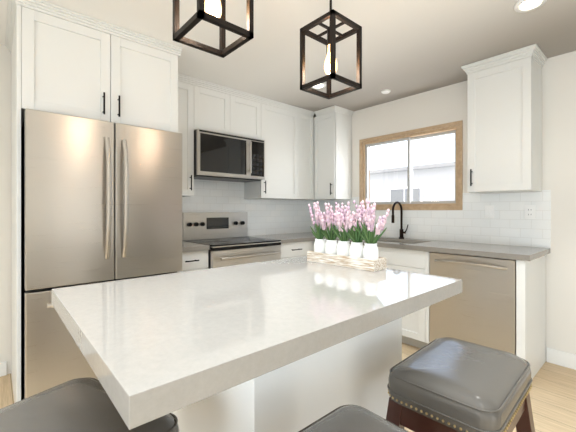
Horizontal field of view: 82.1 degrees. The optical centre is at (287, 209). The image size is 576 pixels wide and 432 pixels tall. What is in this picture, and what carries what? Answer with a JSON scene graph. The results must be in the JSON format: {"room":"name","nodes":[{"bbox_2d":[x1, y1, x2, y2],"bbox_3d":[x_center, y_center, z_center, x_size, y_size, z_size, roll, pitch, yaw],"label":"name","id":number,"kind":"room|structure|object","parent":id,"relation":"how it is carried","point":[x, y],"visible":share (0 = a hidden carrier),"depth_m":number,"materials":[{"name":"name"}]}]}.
{"room":"kitchen","nodes":[
{"label":"kitchen","id":0,"kind":"room"},
{"bbox_2d":[0,44,312,373],"bbox_3d":[-2.003,0.000,2.603,6.440,2.440,0.126,0,0,-42],"label":"wall","id":1,"kind":"structure","parent":0,"point":[268,217],"depth_m":3.44,"materials":[{"name":"white paint"}]},
{"bbox_2d":[0,361,6,376],"bbox_3d":[-3.169,1.169,1.483,2.910,0.100,0.014,0,0,-42],"label":"baseboard","id":2,"kind":"structure","parent":1,"relation":"attached to","point":[3,365],"depth_m":2.43,"materials":[{"name":"white wood"}]},
{"bbox_2d":[178,77,195,196],"bbox_3d":[-1.106,-0.662,3.095,0.331,1.064,0.321,0,0,-42],"label":"upper cabinet","id":3,"kind":"object","parent":1,"relation":"attached to","point":[185,86],"depth_m":3.05,"materials":[{"name":"white wood"}]},
{"bbox_2d":[194,81,237,135],"bbox_3d":[-0.815,-0.973,3.354,0.448,0.442,0.321,0,0,-42],"label":"upper cabinet","id":4,"kind":"object","parent":1,"relation":"attached to","point":[215,107],"depth_m":3.24,"materials":[{"name":"white wood"}]},
{"bbox_2d":[194,129,264,182],"bbox_3d":[-0.648,-0.530,3.415,0.767,0.430,0.449,0,0,-42],"label":"microwave","id":5,"kind":"object","parent":4,"relation":"attached to","point":[218,156],"visible":0.92,"depth_m":3.25,"materials":[{"name":"grey metal"}]},
{"bbox_2d":[238,93,261,139],"bbox_3d":[-0.568,-0.973,3.573,0.450,0.442,0.321,0,0,-42],"label":"upper cabinet","id":6,"kind":"object","parent":1,"relation":"attached to","point":[249,108],"depth_m":3.51,"materials":[{"name":"white wood"}]},
{"bbox_2d":[244,101,301,199],"bbox_3d":[-0.174,-0.662,3.923,0.604,1.064,0.321,0,0,-42],"label":"upper cabinet","id":7,"kind":"object","parent":1,"relation":"attached to","point":[284,131],"depth_m":3.80,"materials":[{"name":"white wood"}]},
{"bbox_2d":[302,109,313,200],"bbox_3d":[0.091,-0.662,4.158,0.328,1.064,0.321,0,0,-42],"label":"upper cabinet","id":8,"kind":"object","parent":1,"relation":"attached to","point":[307,118],"depth_m":4.09,"materials":[{"name":"white wood"}]},
{"bbox_2d":[0,343,575,431],"bbox_3d":[-0.339,1.270,0.729,6.440,0.100,5.140,0,0,-42],"label":"floor","id":9,"kind":"structure","parent":0,"point":[552,392],"depth_m":2.17,"materials":[{"name":"brown wood"}]},
{"bbox_2d":[0,377,178,431],"bbox_3d":[-0.581,0.889,0.888,0.568,0.666,0.432,0,0,30],"label":"stool","id":10,"kind":"object","parent":9,"relation":"on","point":[81,405],"visible":0.71,"depth_m":0.91,"materials":[{"name":"grey leather"}]},
{"bbox_2d":[5,0,181,402],"bbox_3d":[-1.439,0.001,2.462,0.999,2.438,0.826,0,0,-42],"label":"cabinet","id":11,"kind":"object","parent":9,"relation":"on","point":[65,61],"visible":0.81,"depth_m":2.10,"materials":[{"name":"white wood"}]},
{"bbox_2d":[21,108,181,398],"bbox_3d":[-1.369,0.330,2.412,0.901,1.780,0.956,0,0,-42],"label":"fridge","id":12,"kind":"object","parent":9,"relation":"on","point":[101,201],"visible":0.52,"depth_m":2.01,"materials":[{"name":"grey metal"}]},
{"bbox_2d":[178,252,207,271],"bbox_3d":[-1.013,0.782,2.990,0.331,0.876,0.601,0,0,-42],"label":"base cabinet","id":13,"kind":"object","parent":9,"relation":"on","point":[191,261],"depth_m":2.79,"materials":[{"name":"white wood"}]},
{"bbox_2d":[182,241,209,251],"bbox_3d":[-1.005,0.324,2.981,0.331,0.040,0.625,0,0,-42],"label":"countertop","id":14,"kind":"structure","parent":13,"relation":"on","point":[186,246],"depth_m":2.81,"materials":[{"name":"grey stone"}]},
{"bbox_2d":[182,212,280,268],"bbox_3d":[-0.556,0.623,3.311,0.765,1.195,0.726,0,0,-42],"label":"range","id":15,"kind":"object","parent":9,"relation":"on","point":[226,238],"visible":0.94,"depth_m":3.29,"materials":[{"name":"grey metal"}]},
{"bbox_2d":[176,320,401,431],"bbox_3d":[-0.017,0.784,1.559,0.865,0.870,0.714,0,0,-42],"label":"kitchen island","id":16,"kind":"object","parent":9,"relation":"on","point":[356,372],"depth_m":1.21,"materials":[{"name":"white wood"}]},
{"bbox_2d":[52,256,461,429],"bbox_3d":[-0.070,0.322,1.322,1.330,0.054,0.950,0,0,-42],"label":"island countertop","id":17,"kind":"structure","parent":16,"relation":"on","point":[157,346],"depth_m":0.92,"materials":[{"name":"white stone"}]},
{"bbox_2d":[307,199,389,271],"bbox_3d":[0.307,0.119,1.794,0.196,0.350,0.514,0,0,-42],"label":"flower arrangement","id":18,"kind":"object","parent":17,"relation":"on","point":[343,252],"visible":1,"depth_m":1.72,"materials":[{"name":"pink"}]},
{"bbox_2d":[281,240,313,258],"bbox_3d":[-0.121,0.782,3.782,0.496,0.876,0.601,0,0,-42],"label":"base cabinet","id":19,"kind":"object","parent":9,"relation":"on","point":[287,250],"depth_m":3.57,"materials":[{"name":"white wood"}]},
{"bbox_2d":[248,232,340,243],"bbox_3d":[0.130,0.324,3.990,1.148,0.040,0.625,0,0,-42],"label":"countertop","id":20,"kind":"structure","parent":19,"relation":"on","point":[291,238],"depth_m":3.67,"materials":[{"name":"grey stone"}]},
{"bbox_2d":[298,405,407,431],"bbox_3d":[0.117,0.889,0.712,0.567,0.667,0.432,0,0,-42],"label":"stool","id":21,"kind":"object","parent":9,"relation":"on","point":[350,418],"visible":1,"depth_m":0.87,"materials":[{"name":"grey leather"}]},
{"bbox_2d":[350,244,449,347],"bbox_3d":[1.075,0.783,3.338,0.601,0.874,0.993,0,0,-42],"label":"base cabinet","id":22,"kind":"object","parent":9,"relation":"on","point":[408,254],"depth_m":2.89,"materials":[{"name":"white wood"}]},
{"bbox_2d":[314,236,549,259],"bbox_3d":[1.197,0.324,3.182,0.625,0.040,2.000,0,0,-42],"label":"countertop","id":23,"kind":"structure","parent":22,"relation":"on","point":[461,248],"depth_m":2.69,"materials":[{"name":"grey stone"}]},
{"bbox_2d":[391,201,407,238],"bbox_3d":[1.171,0.106,3.465,0.213,0.396,0.107,0,0,-42],"label":"faucet","id":24,"kind":"object","parent":23,"relation":"on","point":[402,232],"visible":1,"depth_m":3.52,"materials":[{"name":"black metal"}]},
{"bbox_2d":[390,240,413,243],"bbox_3d":[1.019,0.444,3.364,0.434,0.224,0.744,0,0,-42],"label":"sink","id":25,"kind":"object","parent":23,"relation":"in","point":[391,241],"depth_m":3.43,"materials":[{"name":"silver metal"}]},
{"bbox_2d":[386,337,534,431],"bbox_3d":[0.639,0.889,1.223,0.582,0.667,0.450,0,0,-42],"label":"stool","id":26,"kind":"object","parent":9,"relation":"on","point":[447,384],"visible":1,"depth_m":1.11,"materials":[{"name":"grey leather"}]},
{"bbox_2d":[429,252,515,354],"bbox_3d":[1.583,0.786,2.714,0.649,0.868,0.609,0,0,-42],"label":"dishwasher","id":27,"kind":"object","parent":9,"relation":"on","point":[480,309],"visible":0.54,"depth_m":2.48,"materials":[{"name":"grey metal"}]},
{"bbox_2d":[0,0,575,116],"bbox_3d":[-0.339,-1.270,0.729,6.440,0.100,5.140,0,0,-42],"label":"ceiling","id":28,"kind":"structure","parent":0,"point":[411,47],"depth_m":2.35,"materials":[{"name":"paint"}]},
{"bbox_2d":[173,0,253,57],"bbox_3d":[-0.269,-0.914,1.184,0.208,0.607,0.208,0,0,-42],"label":"pendant light","id":29,"kind":"object","parent":28,"relation":"hanging from","point":[220,22],"visible":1,"depth_m":1.18,"materials":[{"name":"black metal"}]},
{"bbox_2d":[311,83,325,88],"bbox_3d":[0.291,-1.214,3.227,0.164,0.012,0.164,0,0,-42],"label":"recessed light","id":30,"kind":"object","parent":28,"relation":"in","point":[321,85],"visible":0.71,"depth_m":3.24,"materials":[{"name":"white plastic"}]},
{"bbox_2d":[300,0,361,98],"bbox_3d":[0.204,-0.897,1.578,0.208,0.642,0.208,0,0,-42],"label":"pendant light","id":31,"kind":"object","parent":28,"relation":"hanging from","point":[332,39],"visible":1,"depth_m":1.56,"materials":[{"name":"black metal"}]},
{"bbox_2d":[381,89,390,93],"bbox_3d":[1.002,-1.210,3.390,0.094,0.020,0.094,0,0,-42],"label":"ceiling detector","id":32,"kind":"object","parent":28,"relation":"attached to","point":[385,91],"visible":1,"depth_m":3.37,"materials":[{"name":"white plastic"}]},
{"bbox_2d":[514,0,546,12],"bbox_3d":[1.426,-1.214,1.948,0.164,0.012,0.164,0,0,-42],"label":"recessed light","id":33,"kind":"object","parent":28,"relation":"in","point":[521,6],"visible":1,"depth_m":1.95,"materials":[{"name":"white"}]},
{"bbox_2d":[313,51,575,360],"bbox_3d":[2.022,0.000,2.824,0.126,2.440,5.140,0,0,-42],"label":"wall","id":34,"kind":"structure","parent":0,"point":[552,225],"depth_m":2.77,"materials":[{"name":"white paint"}]},
{"bbox_2d":[314,105,353,199],"bbox_3d":[0.557,-0.674,4.104,0.358,1.088,0.370,0,0,-42],"label":"upper cabinet","id":35,"kind":"object","parent":34,"relation":"attached to","point":[332,152],"visible":0.98,"depth_m":4.02,"materials":[{"name":"white wood"}]},
{"bbox_2d":[359,120,462,209],"bbox_3d":[1.304,-0.425,3.618,0.126,0.852,1.182,0,0,-42],"label":"window","id":36,"kind":"structure","parent":34,"relation":"in","point":[456,128],"depth_m":3.56,"materials":[{"name":"brown wood"}]},
{"bbox_2d":[485,205,493,217],"bbox_3d":[1.802,0.018,2.963,0.014,0.115,0.074,0,0,-42],"label":"electrical outlet","id":37,"kind":"object","parent":34,"relation":"attached to","point":[489,211],"visible":1,"depth_m":2.96,"materials":[{"name":"white plastic"}]},
{"bbox_2d":[461,44,546,193],"bbox_3d":[1.775,-0.684,2.732,0.358,1.068,0.522,0,0,-42],"label":"upper cabinet","id":38,"kind":"object","parent":34,"relation":"attached to","point":[504,122],"visible":1,"depth_m":2.62,"materials":[{"name":"white wood"}]},
{"bbox_2d":[525,205,534,218],"bbox_3d":[2.003,0.018,2.741,0.008,0.115,0.074,0,0,-42],"label":"electrical outlet","id":39,"kind":"object","parent":34,"relation":"attached to","point":[529,211],"visible":1,"depth_m":2.74,"materials":[{"name":"white plastic"}]},
{"bbox_2d":[547,347,575,369],"bbox_3d":[2.827,1.163,1.821,0.014,0.115,2.250,0,0,-42],"label":"baseboard","id":40,"kind":"structure","parent":34,"relation":"attached to","point":[561,358],"depth_m":2.59,"materials":[{"name":"white wood"}]},
{"label":"outside","id":41,"kind":"structure","parent":0,"visible":0},
{"bbox_2d":[370,162,454,201],"bbox_3d":[5.644,0.770,6.642,10.000,4.100,20.000,0,0,-42],"label":"building","id":42,"kind":"structure","parent":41,"point":[445,169],"depth_m":9.71,"materials":[{"name":"grey"}]}
]}

